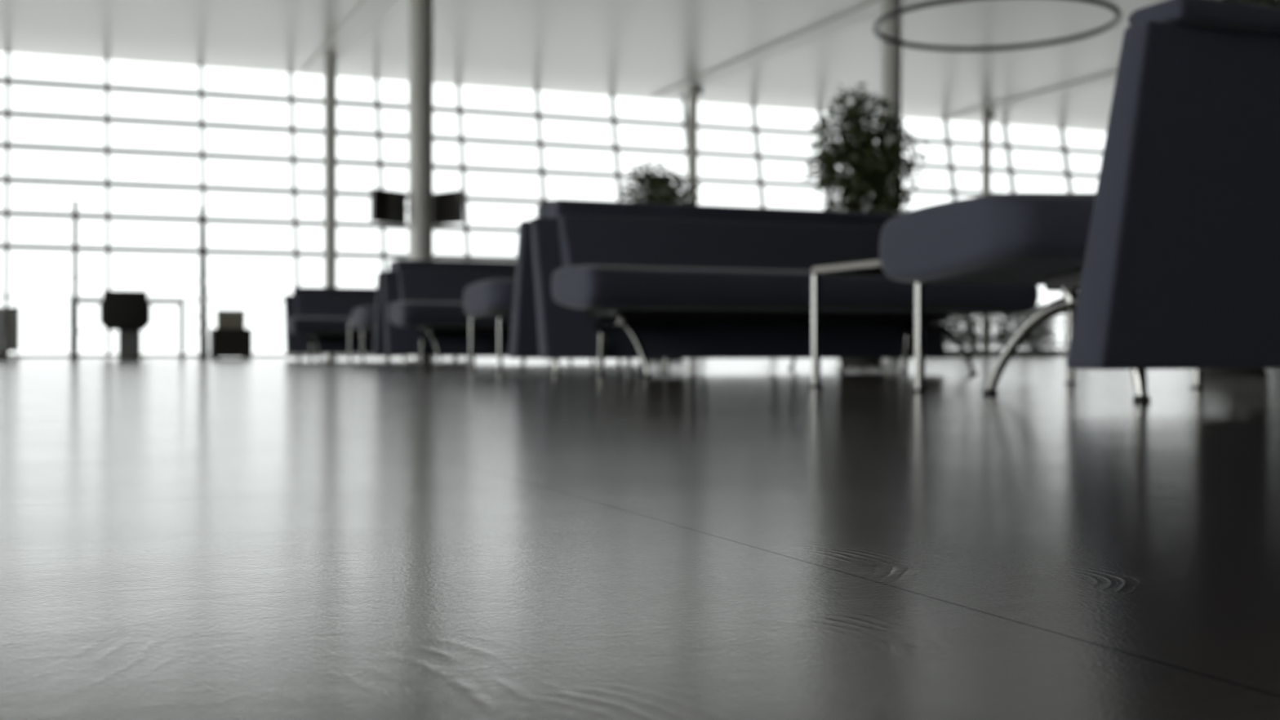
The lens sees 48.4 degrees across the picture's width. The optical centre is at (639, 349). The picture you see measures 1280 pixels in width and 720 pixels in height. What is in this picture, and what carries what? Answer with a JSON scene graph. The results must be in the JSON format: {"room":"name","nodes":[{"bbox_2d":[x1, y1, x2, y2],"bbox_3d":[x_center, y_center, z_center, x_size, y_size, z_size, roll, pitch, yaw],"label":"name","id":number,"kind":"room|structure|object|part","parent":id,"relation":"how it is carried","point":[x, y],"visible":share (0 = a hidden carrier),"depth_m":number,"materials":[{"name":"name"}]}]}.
{"room":"airport waiting lounge","nodes":[
{"label":"airport waiting lounge","id":0,"kind":"room"},
{"bbox_2d":[0,0,1259,132],"bbox_3d":[8.057,-4.990,12.028,48.600,0.250,34.796,0,0,-22],"label":"ceiling","id":1,"kind":"structure","parent":0,"point":[640,49],"depth_m":22.66,"materials":[{"name":"grey painted plaster"}]},
{"bbox_2d":[302,0,399,74],"bbox_3d":[0.760,-4.848,9.054,0.440,0.035,34.196,0,0,-22],"label":"trim","id":2,"kind":"structure","parent":1,"relation":"attached to","point":[368,13],"depth_m":21.59,"materials":[{"name":"paint"}]},
{"bbox_2d":[650,0,912,99],"bbox_3d":[6.853,-4.848,11.537,0.440,0.035,34.196,0,0,-22],"label":"trim","id":3,"kind":"structure","parent":1,"relation":"attached to","point":[873,8],"depth_m":22.62,"materials":[{"name":"paint"}]},
{"bbox_2d":[872,0,1121,51],"bbox_3d":[3.015,-3.805,12.100,2.048,2.119,2.048,0,0,-22],"label":"lamp","id":4,"kind":"object","parent":1,"relation":"hanging from","point":[1116,10],"visible":1,"depth_m":12.56,"materials":[{"name":"grey metal"}]},
{"bbox_2d":[939,70,1117,119],"bbox_3d":[12.919,-4.848,14.009,0.440,0.035,34.196,0,0,-22],"label":"trim","id":5,"kind":"structure","parent":1,"relation":"attached to","point":[1111,76],"depth_m":27.06,"materials":[{"name":"paint"}]},
{"bbox_2d":[0,355,1279,719],"bbox_3d":[8.236,0.190,11.589,48.600,0.150,33.850,0,0,-22],"label":"floor","id":6,"kind":"structure","parent":0,"point":[188,538],"depth_m":0.86,"materials":[{"name":"dark stained wood"}]},
{"bbox_2d":[0,49,5,297],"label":"window","id":7,"kind":"structure","parent":6,"relation":"on","point":[2,80],"depth_m":22.73,"materials":[{"name":"grey"}]},
{"bbox_2d":[0,287,25,359],"bbox_3d":[-7.885,-0.325,17.500,0.600,0.880,0.600,0,0,0],"label":"litter bin","id":8,"kind":"object","parent":6,"relation":"on","point":[9,316],"visible":0.91,"depth_m":17.41,"materials":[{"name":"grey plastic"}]},
{"bbox_3d":[-7.708,-0.250,17.500,0.010,0.470,0.320,0,0,0],"label":"panel","id":9,"kind":"part","parent":8,"relation":"part of","materials":[{"name":"grey plastic"}]},
{"bbox_2d":[4,49,106,357],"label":"window","id":10,"kind":"structure","parent":6,"relation":"on","point":[9,81],"depth_m":22.91,"materials":[{"name":"grey"}]},
{"bbox_2d":[69,200,80,359],"bbox_3d":[-7.300,-0.910,18.400,0.140,2.050,0.140,0,0,0],"label":"barrier post","id":11,"kind":"object","parent":6,"relation":"on","point":[75,277],"visible":1,"depth_m":18.38,"materials":[{"name":"grey metal"}]},
{"bbox_2d":[100,290,150,359],"bbox_3d":[-6.504,-0.312,17.986,0.590,0.855,0.569,0,0,-20],"label":"swivel chair","id":12,"kind":"object","parent":6,"relation":"on","point":[127,312],"visible":1,"depth_m":17.76,"materials":[{"name":"black fabric"}]},
{"bbox_3d":[-6.737,-0.465,17.838,0.050,0.280,0.390,0,0,-20],"label":"armrest","id":13,"kind":"part","parent":12,"relation":"part of","materials":[{"name":"black fabric"}]},
{"bbox_3d":[-6.509,-0.315,18.000,0.480,0.120,0.500,0,0,-20],"label":"seat","id":14,"kind":"part","parent":12,"relation":"part of","materials":[{"name":"black fabric"}]},
{"bbox_3d":[-6.422,-0.512,17.760,0.520,0.455,0.088,0,0,-20],"label":"backrest","id":15,"kind":"part","parent":12,"relation":"part of","materials":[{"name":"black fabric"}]},
{"bbox_3d":[-6.229,-0.465,18.021,0.050,0.280,0.390,0,0,-20],"label":"armrest","id":16,"kind":"part","parent":12,"relation":"part of","materials":[{"name":"black fabric"}]},
{"bbox_2d":[70,299,184,358],"bbox_3d":[-6.835,-0.273,19.000,1.424,0.775,0.380,0,0,-20],"label":"desk","id":17,"kind":"object","parent":6,"relation":"on","point":[181,303],"visible":0.53,"depth_m":19.03,"materials":[{"name":"grey metal"}]},
{"bbox_3d":[-7.429,-0.258,18.627,0.052,0.745,0.040,0,0,-20],"label":"leg","id":18,"kind":"part","parent":17,"relation":"part of","materials":[{"name":"grey metal"}]},
{"bbox_3d":[-6.240,-0.258,19.373,0.052,0.745,0.040,0,0,-20],"label":"leg","id":19,"kind":"part","parent":17,"relation":"part of","materials":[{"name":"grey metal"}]},
{"bbox_3d":[-6.138,-0.258,19.091,0.052,0.745,0.040,0,0,-20],"label":"leg","id":20,"kind":"part","parent":17,"relation":"part of","materials":[{"name":"grey metal"}]},
{"bbox_2d":[104,57,201,357],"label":"window","id":21,"kind":"structure","parent":6,"relation":"on","point":[108,119],"depth_m":23.48,"materials":[{"name":"grey"}]},
{"bbox_2d":[196,208,207,359],"bbox_3d":[-5.662,-0.860,18.400,0.140,1.950,0.140,0,0,0],"label":"barrier post","id":22,"kind":"object","parent":6,"relation":"on","point":[202,281],"visible":1,"depth_m":18.37,"materials":[{"name":"grey metal"}]},
{"bbox_2d":[209,328,252,358],"bbox_3d":[-5.522,-0.085,19.200,0.520,0.400,0.520,0,0,-20],"label":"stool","id":23,"kind":"object","parent":6,"relation":"on","point":[223,342],"visible":0.9,"depth_m":18.96,"materials":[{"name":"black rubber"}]},
{"bbox_2d":[215,310,245,328],"bbox_3d":[-5.522,-0.410,19.200,0.370,0.250,0.280,0,0,-20],"label":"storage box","id":24,"kind":"object","parent":23,"relation":"on","point":[225,319],"visible":0.94,"depth_m":19.08,"materials":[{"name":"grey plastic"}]},
{"bbox_3d":[-5.522,-0.517,19.200,0.370,0.035,0.280,0,0,-20],"label":"lid","id":25,"kind":"part","parent":24,"relation":"part of","materials":[{"name":"grey plastic"}]},
{"bbox_2d":[198,63,297,356],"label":"window","id":26,"kind":"structure","parent":6,"relation":"on","point":[204,155],"depth_m":24.05,"materials":[{"name":"grey metal"}]},
{"bbox_2d":[322,55,337,356],"bbox_3d":[-5.098,-2.357,23.428,0.256,4.945,0.256,0,0,-22],"label":"column","id":27,"kind":"structure","parent":6,"relation":"on","point":[330,61],"depth_m":23.34,"materials":[{"name":"paint"}]},
{"bbox_2d":[288,70,386,356],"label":"window","id":28,"kind":"structure","parent":6,"relation":"on","point":[292,100],"depth_m":24.62,"materials":[{"name":"grey"}]},
{"bbox_2d":[284,287,469,360],"bbox_3d":[-2.767,-0.288,15.614,2.200,0.806,0.985,0,0,-22],"label":"lounge sofa","id":29,"kind":"object","parent":6,"relation":"on","point":[317,319],"visible":0.48,"depth_m":15.55,"materials":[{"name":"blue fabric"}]},
{"bbox_3d":[-3.572,0.012,15.471,0.042,0.182,0.062,0,0,-22],"label":"leg","id":30,"kind":"part","parent":29,"relation":"part of","materials":[{"name":"silver metal"}]},
{"bbox_3d":[-2.889,-0.282,15.914,2.100,0.645,0.249,0,0,-22],"label":"panel","id":31,"kind":"part","parent":29,"relation":"part of","materials":[{"name":"blue fabric"}]},
{"bbox_3d":[-2.720,-0.259,15.499,2.200,0.192,0.740,0,0,-22],"label":"seat","id":32,"kind":"part","parent":29,"relation":"part of","materials":[{"name":"blue fabric"}]},
{"bbox_3d":[-2.889,-0.489,15.914,1.900,0.404,0.336,0,0,-22],"label":"backrest","id":33,"kind":"part","parent":29,"relation":"part of","materials":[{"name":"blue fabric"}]},
{"bbox_3d":[-2.790,-0.165,15.671,1.700,0.050,0.370,0,0,-22],"label":"seat rail","id":34,"kind":"part","parent":29,"relation":"part of","materials":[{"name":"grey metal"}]},
{"bbox_2d":[348,320,475,363],"bbox_3d":[-2.039,-0.073,12.689,1.008,0.377,0.608,0,0,-22],"label":"table","id":35,"kind":"object","parent":6,"relation":"on","point":[349,322],"visible":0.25,"depth_m":12.76,"materials":[{"name":"silver glass"}]},
{"bbox_3d":[-2.601,-0.065,12.772,0.022,0.347,0.022,0,0,-22],"label":"leg","id":36,"kind":"part","parent":35,"relation":"part of","materials":[{"name":"silver metal"}]},
{"bbox_3d":[-2.383,-0.065,12.236,0.022,0.347,0.022,0,0,-22],"label":"leg","id":37,"kind":"part","parent":35,"relation":"part of","materials":[{"name":"silver metal"}]},
{"bbox_3d":[-1.695,-0.065,13.141,0.022,0.347,0.022,0,0,-22],"label":"leg","id":38,"kind":"part","parent":35,"relation":"part of","materials":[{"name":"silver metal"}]},
{"bbox_2d":[406,0,435,359],"bbox_3d":[-2.723,-2.357,17.680,0.360,4.945,0.360,0,0,-22],"label":"column","id":39,"kind":"structure","parent":6,"relation":"on","point":[420,11],"depth_m":17.55,"materials":[{"name":"paint"}]},
{"bbox_2d":[370,188,408,224],"bbox_3d":[-3.066,-1.765,17.578,0.081,0.400,0.674,0,0,36],"label":"display screen","id":40,"kind":"object","parent":39,"relation":"attached to","point":[386,206],"visible":0.94,"depth_m":17.48,"materials":[{"name":"grey"}]},
{"bbox_2d":[432,190,462,225],"bbox_3d":[-2.445,-1.765,17.746,0.699,0.400,0.081,0,0,44],"label":"display screen","id":41,"kind":"object","parent":39,"relation":"attached to","point":[447,206],"visible":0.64,"depth_m":17.63,"materials":[{"name":"grey"}]},
{"bbox_2d":[373,76,469,356],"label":"window","id":42,"kind":"structure","parent":6,"relation":"on","point":[379,105],"depth_m":25.20,"materials":[{"name":"grey"}]},
{"bbox_2d":[351,260,595,364],"bbox_3d":[-1.209,-0.288,11.792,2.200,0.806,0.985,0,0,-22],"label":"lounge sofa","id":43,"kind":"object","parent":6,"relation":"on","point":[364,317],"visible":0.2,"depth_m":11.12,"materials":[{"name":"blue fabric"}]},
{"bbox_3d":[-1.256,-0.259,11.906,2.200,0.192,0.740,0,0,-22],"label":"seat","id":44,"kind":"part","parent":43,"relation":"part of","materials":[{"name":"blue fabric"}]},
{"bbox_3d":[-1.087,-0.282,11.492,2.100,0.645,0.249,0,0,-22],"label":"panel","id":45,"kind":"part","parent":43,"relation":"part of","materials":[{"name":"blue fabric"}]},
{"bbox_3d":[-1.087,-0.489,11.492,1.900,0.404,0.336,0,0,-22],"label":"backrest","id":46,"kind":"part","parent":43,"relation":"part of","materials":[{"name":"blue fabric"}]},
{"bbox_3d":[-1.885,0.012,11.331,0.042,0.182,0.062,0,0,-22],"label":"leg","id":47,"kind":"part","parent":43,"relation":"part of","materials":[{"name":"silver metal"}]},
{"bbox_2d":[455,82,543,356],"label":"window","id":48,"kind":"structure","parent":6,"relation":"on","point":[461,110],"depth_m":25.76,"materials":[{"name":"grey metal"}]},
{"bbox_2d":[382,259,621,365],"bbox_3d":[-0.834,-0.288,10.872,2.200,0.806,0.985,0,0,-22],"label":"lounge sofa","id":49,"kind":"object","parent":6,"relation":"on","point":[424,314],"visible":0.34,"depth_m":10.80,"materials":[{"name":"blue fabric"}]},
{"bbox_3d":[-1.640,0.012,10.730,0.042,0.182,0.062,0,0,-22],"label":"leg","id":50,"kind":"part","parent":49,"relation":"part of","materials":[{"name":"silver metal"}]},
{"bbox_3d":[-0.957,-0.282,11.173,2.100,0.645,0.249,0,0,-22],"label":"panel","id":51,"kind":"part","parent":49,"relation":"part of","materials":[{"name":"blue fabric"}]},
{"bbox_3d":[-0.788,-0.259,10.758,2.200,0.192,0.740,0,0,-22],"label":"seat","id":52,"kind":"part","parent":49,"relation":"part of","materials":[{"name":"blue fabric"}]},
{"bbox_3d":[-0.957,-0.489,11.173,1.900,0.404,0.336,0,0,-22],"label":"backrest","id":53,"kind":"part","parent":49,"relation":"part of","materials":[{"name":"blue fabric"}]},
{"bbox_3d":[-0.858,-0.165,10.929,1.700,0.050,0.370,0,0,-22],"label":"seat rail","id":54,"kind":"part","parent":49,"relation":"part of","materials":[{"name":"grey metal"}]},
{"bbox_2d":[468,316,669,371],"bbox_3d":[-0.413,-0.073,8.168,1.008,0.377,0.608,0,0,-22],"label":"table","id":55,"kind":"object","parent":6,"relation":"on","point":[471,319],"visible":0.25,"depth_m":8.09,"materials":[{"name":"silver glass"}]},
{"bbox_3d":[-0.975,-0.065,8.251,0.022,0.347,0.022,0,0,-22],"label":"leg","id":56,"kind":"part","parent":55,"relation":"part of","materials":[{"name":"silver metal"}]},
{"bbox_3d":[-0.757,-0.065,7.716,0.022,0.347,0.022,0,0,-22],"label":"leg","id":57,"kind":"part","parent":55,"relation":"part of","materials":[{"name":"silver metal"}]},
{"bbox_3d":[-0.069,-0.065,8.620,0.022,0.347,0.022,0,0,-22],"label":"leg","id":58,"kind":"part","parent":55,"relation":"part of","materials":[{"name":"silver metal"}]},
{"bbox_3d":[0.149,-0.065,8.085,0.022,0.347,0.022,0,0,-22],"label":"leg","id":59,"kind":"part","parent":55,"relation":"part of","materials":[{"name":"silver metal"}]},
{"bbox_2d":[533,88,617,203],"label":"window","id":60,"kind":"structure","parent":6,"relation":"on","point":[540,116],"depth_m":26.45,"materials":[{"name":"grey"}]},
{"bbox_2d":[608,93,688,201],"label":"window","id":61,"kind":"structure","parent":6,"relation":"on","point":[615,121],"depth_m":27.01,"materials":[{"name":"grey metal"}]},
{"bbox_2d":[462,201,845,373],"bbox_3d":[0.260,-0.288,7.445,2.200,0.806,0.985,0,0,-22],"label":"lounge sofa","id":62,"kind":"object","parent":6,"relation":"on","point":[514,299],"visible":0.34,"depth_m":6.77,"materials":[{"name":"blue fabric"}]},
{"bbox_3d":[0.213,-0.259,7.559,2.200,0.192,0.740,0,0,-22],"label":"seat","id":63,"kind":"part","parent":62,"relation":"part of","materials":[{"name":"blue fabric"}]},
{"bbox_3d":[0.382,-0.282,7.145,2.100,0.645,0.249,0,0,-22],"label":"panel","id":64,"kind":"part","parent":62,"relation":"part of","materials":[{"name":"blue fabric"}]},
{"bbox_3d":[0.382,-0.489,7.144,1.900,0.404,0.336,0,0,-22],"label":"backrest","id":65,"kind":"part","parent":62,"relation":"part of","materials":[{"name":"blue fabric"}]},
{"bbox_3d":[-0.416,0.012,6.984,0.042,0.182,0.062,0,0,-22],"label":"leg","id":66,"kind":"part","parent":62,"relation":"part of","materials":[{"name":"silver metal"}]},
{"bbox_3d":[1.066,0.012,7.588,0.042,0.182,0.062,0,0,-22],"label":"leg","id":67,"kind":"part","parent":62,"relation":"part of","materials":[{"name":"silver metal"}]},
{"bbox_2d":[619,155,701,359],"bbox_3d":[0.291,-1.109,17.506,1.214,2.447,1.669,0,0,-1],"label":"potted tree","id":68,"kind":"object","parent":6,"relation":"on","point":[665,192],"visible":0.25,"depth_m":17.31,"materials":[{"name":"green plant"}]},
{"bbox_3d":[0.268,-0.122,17.495,0.705,0.474,0.705,0,0,-1],"label":"pot","id":69,"kind":"part","parent":68,"relation":"part of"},
{"bbox_2d":[688,84,702,204],"bbox_3d":[0.998,-2.357,25.999,0.300,4.945,0.230,0,0,-22],"label":"column","id":70,"kind":"structure","parent":6,"relation":"on","point":[693,91],"depth_m":25.91,"materials":[{"name":"paint"}]},
{"bbox_2d":[681,98,759,195],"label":"window","id":71,"kind":"structure","parent":6,"relation":"on","point":[706,126],"depth_m":27.65,"materials":[{"name":"grey"}]},
{"bbox_2d":[530,199,1039,377],"bbox_3d":[0.635,-0.288,6.525,2.200,0.806,0.985,0,0,-22],"label":"lounge sofa","id":72,"kind":"object","parent":6,"relation":"on","point":[614,280],"visible":0.84,"depth_m":6.49,"materials":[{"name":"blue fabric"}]},
{"bbox_3d":[-0.171,0.012,6.383,0.042,0.182,0.062,0,0,-22],"label":"leg","id":73,"kind":"part","parent":72,"relation":"part of","materials":[{"name":"silver metal"}]},
{"bbox_3d":[0.512,-0.489,6.826,1.900,0.404,0.336,0,0,-22],"label":"backrest","id":74,"kind":"part","parent":72,"relation":"part of","materials":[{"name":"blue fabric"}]},
{"bbox_3d":[0.512,-0.282,6.826,2.100,0.645,0.249,0,0,-22],"label":"panel","id":75,"kind":"part","parent":72,"relation":"part of","materials":[{"name":"blue fabric"}]},
{"bbox_3d":[0.611,-0.165,6.582,1.700,0.050,0.370,0,0,-22],"label":"seat rail","id":76,"kind":"part","parent":72,"relation":"part of","materials":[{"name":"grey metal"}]},
{"bbox_3d":[0.681,-0.259,6.411,2.200,0.192,0.740,0,0,-22],"label":"seat","id":77,"kind":"part","parent":72,"relation":"part of","materials":[{"name":"blue fabric"}]},
{"bbox_3d":[1.310,0.012,6.987,0.042,0.182,0.062,0,0,-22],"label":"leg","id":78,"kind":"part","parent":72,"relation":"part of","materials":[{"name":"silver metal"}]},
{"bbox_2d":[750,103,827,207],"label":"window","id":79,"kind":"structure","parent":6,"relation":"on","point":[753,112],"depth_m":28.12,"materials":[{"name":"grey"}]},
{"bbox_2d":[817,108,851,210],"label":"window","id":80,"kind":"structure","parent":6,"relation":"on","point":[820,110],"depth_m":28.64,"materials":[{"name":"grey"}]},
{"bbox_2d":[798,82,928,364],"bbox_3d":[1.871,-1.083,11.970,1.113,2.397,0.801,0,0,0],"label":"potted tree","id":81,"kind":"object","parent":6,"relation":"on","point":[864,159],"visible":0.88,"depth_m":11.90,"materials":[{"name":"green plant"}]},
{"bbox_3d":[1.863,-0.115,11.990,0.470,0.460,0.470,0,0,0],"label":"pot","id":82,"kind":"part","parent":81,"relation":"part of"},
{"bbox_2d":[881,0,901,213],"bbox_3d":[3.494,-2.357,19.781,0.330,4.945,0.330,0,0,-22],"label":"column","id":83,"kind":"structure","parent":6,"relation":"on","point":[891,28],"depth_m":19.66,"materials":[{"name":"metal"}]},
{"bbox_2d":[901,116,954,195],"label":"window","id":84,"kind":"structure","parent":6,"relation":"on","point":[934,141],"depth_m":29.48,"materials":[{"name":"grey metal"}]},
{"bbox_2d":[940,314,990,355],"bbox_3d":[5.831,-0.420,26.789,1.583,1.070,0.658,0,0,-22],"label":"planter","id":85,"kind":"object","parent":6,"relation":"on","point":[973,339],"visible":0.42,"depth_m":26.76,"materials":[{"name":"grey"}]},
{"bbox_2d":[942,119,1012,349],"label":"window","id":86,"kind":"structure","parent":6,"relation":"on","point":[945,122],"depth_m":29.81,"materials":[{"name":"grey"}]},
{"bbox_2d":[982,109,995,350],"bbox_3d":[7.016,-2.357,28.721,0.306,4.945,0.236,0,0,-22],"label":"column","id":87,"kind":"structure","parent":6,"relation":"on","point":[987,115],"depth_m":28.63,"materials":[{"name":"paint"}]},
{"bbox_2d":[809,259,1205,391],"bbox_3d":[1.110,-0.073,4.351,1.008,0.377,0.608,0,0,-22],"label":"table","id":88,"kind":"object","parent":6,"relation":"on","point":[873,267],"visible":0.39,"depth_m":4.33,"materials":[{"name":"silver glass"}]},
{"bbox_3d":[0.548,-0.065,4.434,0.022,0.347,0.022,0,0,-22],"label":"leg","id":89,"kind":"part","parent":88,"relation":"part of","materials":[{"name":"silver metal"}]},
{"bbox_3d":[1.110,-0.249,4.351,1.000,0.022,0.600,0,0,-22],"label":"frame","id":90,"kind":"part","parent":88,"relation":"part of","materials":[{"name":"silver metal"}]},
{"bbox_3d":[0.767,-0.065,3.898,0.022,0.347,0.022,0,0,-22],"label":"leg","id":91,"kind":"part","parent":88,"relation":"part of","materials":[{"name":"silver metal"}]},
{"bbox_3d":[1.454,-0.065,4.803,0.022,0.347,0.022,0,0,-22],"label":"leg","id":92,"kind":"part","parent":88,"relation":"part of","materials":[{"name":"silver metal"}]},
{"bbox_3d":[1.672,-0.065,4.268,0.022,0.347,0.022,0,0,-22],"label":"leg","id":93,"kind":"part","parent":88,"relation":"part of","materials":[{"name":"silver metal"}]},
{"bbox_2d":[984,302,1062,355],"bbox_3d":[7.395,-0.420,27.409,1.583,1.070,0.658,0,0,-22],"label":"planter","id":94,"kind":"object","parent":6,"relation":"on","point":[1039,338],"visible":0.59,"depth_m":27.30,"materials":[{"name":"green plant"}]},
{"bbox_2d":[1001,122,1068,349],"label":"window","id":95,"kind":"structure","parent":6,"relation":"on","point":[1008,155],"depth_m":30.42,"materials":[{"name":"grey"}]},
{"bbox_3d":[8.669,-2.400,30.322,1.444,4.930,0.998,0,0,-22],"label":"pane","id":96,"kind":"part","parent":95,"relation":"part of","materials":[{"name":"clear glass"}]},
{"bbox_2d":[1058,310,1075,355],"bbox_3d":[8.979,-0.420,28.072,1.583,1.070,0.658,0,0,-22],"label":"planter","id":97,"kind":"object","parent":6,"relation":"on","point":[1064,352],"visible":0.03,"depth_m":27.92,"materials":[{"name":"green plant"}]},
{"bbox_2d":[879,0,1279,403],"bbox_3d":[1.794,-0.288,3.594,2.200,0.806,0.985,0,0,-22],"label":"lounge sofa","id":98,"kind":"object","parent":6,"relation":"on","point":[1173,260],"visible":1,"depth_m":2.93,"materials":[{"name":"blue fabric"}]},
{"bbox_3d":[1.748,-0.259,3.709,2.200,0.192,0.740,0,0,-22],"label":"seat","id":99,"kind":"part","parent":98,"relation":"part of","materials":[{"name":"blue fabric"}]},
{"bbox_3d":[1.817,-0.165,3.537,1.700,0.050,0.370,0,0,-22],"label":"seat rail","id":100,"kind":"part","parent":98,"relation":"part of","materials":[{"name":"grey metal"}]},
{"bbox_3d":[1.086,0.012,3.120,0.042,0.182,0.062,0,0,-22],"label":"leg","id":101,"kind":"part","parent":98,"relation":"part of","materials":[{"name":"silver metal"}]},
{"bbox_3d":[1.917,-0.303,3.294,2.100,0.687,0.250,0,0,-22],"label":"panel","id":102,"kind":"part","parent":98,"relation":"part of","materials":[{"name":"blue fabric"}]},
{"bbox_3d":[1.917,-0.489,3.294,2.010,0.404,0.336,0,0,-22],"label":"backrest","id":103,"kind":"part","parent":98,"relation":"part of","materials":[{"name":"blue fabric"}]},
{"bbox_2d":[1058,126,1103,193],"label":"window","id":104,"kind":"structure","parent":6,"relation":"on","point":[1062,133],"depth_m":30.93,"materials":[{"name":"grey metal"}]},
{"bbox_2d":[1203,0,1279,370],"bbox_3d":[3.372,-1.083,8.120,1.113,2.397,0.801,0,0,9],"label":"lounge sofa","id":105,"kind":"object","parent":6,"relation":"on","point":[1266,2],"visible":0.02,"depth_m":7.97,"materials":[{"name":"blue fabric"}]},
{"bbox_3d":[3.377,-0.115,8.100,0.470,0.460,0.470,0,0,9],"label":"pot","id":106,"kind":"part","parent":105,"relation":"part of","materials":[{"name":"black"}]},
{"label":"outside","id":107,"kind":"structure","parent":0,"visible":0},
{"bbox_2d":[8,351,286,354],"bbox_3d":[-24.018,0.390,125.192,350.000,0.150,550.000,0,0,-22],"label":"ground","id":108,"kind":"structure","parent":107,"point":[10,352],"depth_m":199.75,"materials":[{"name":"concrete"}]}
]}

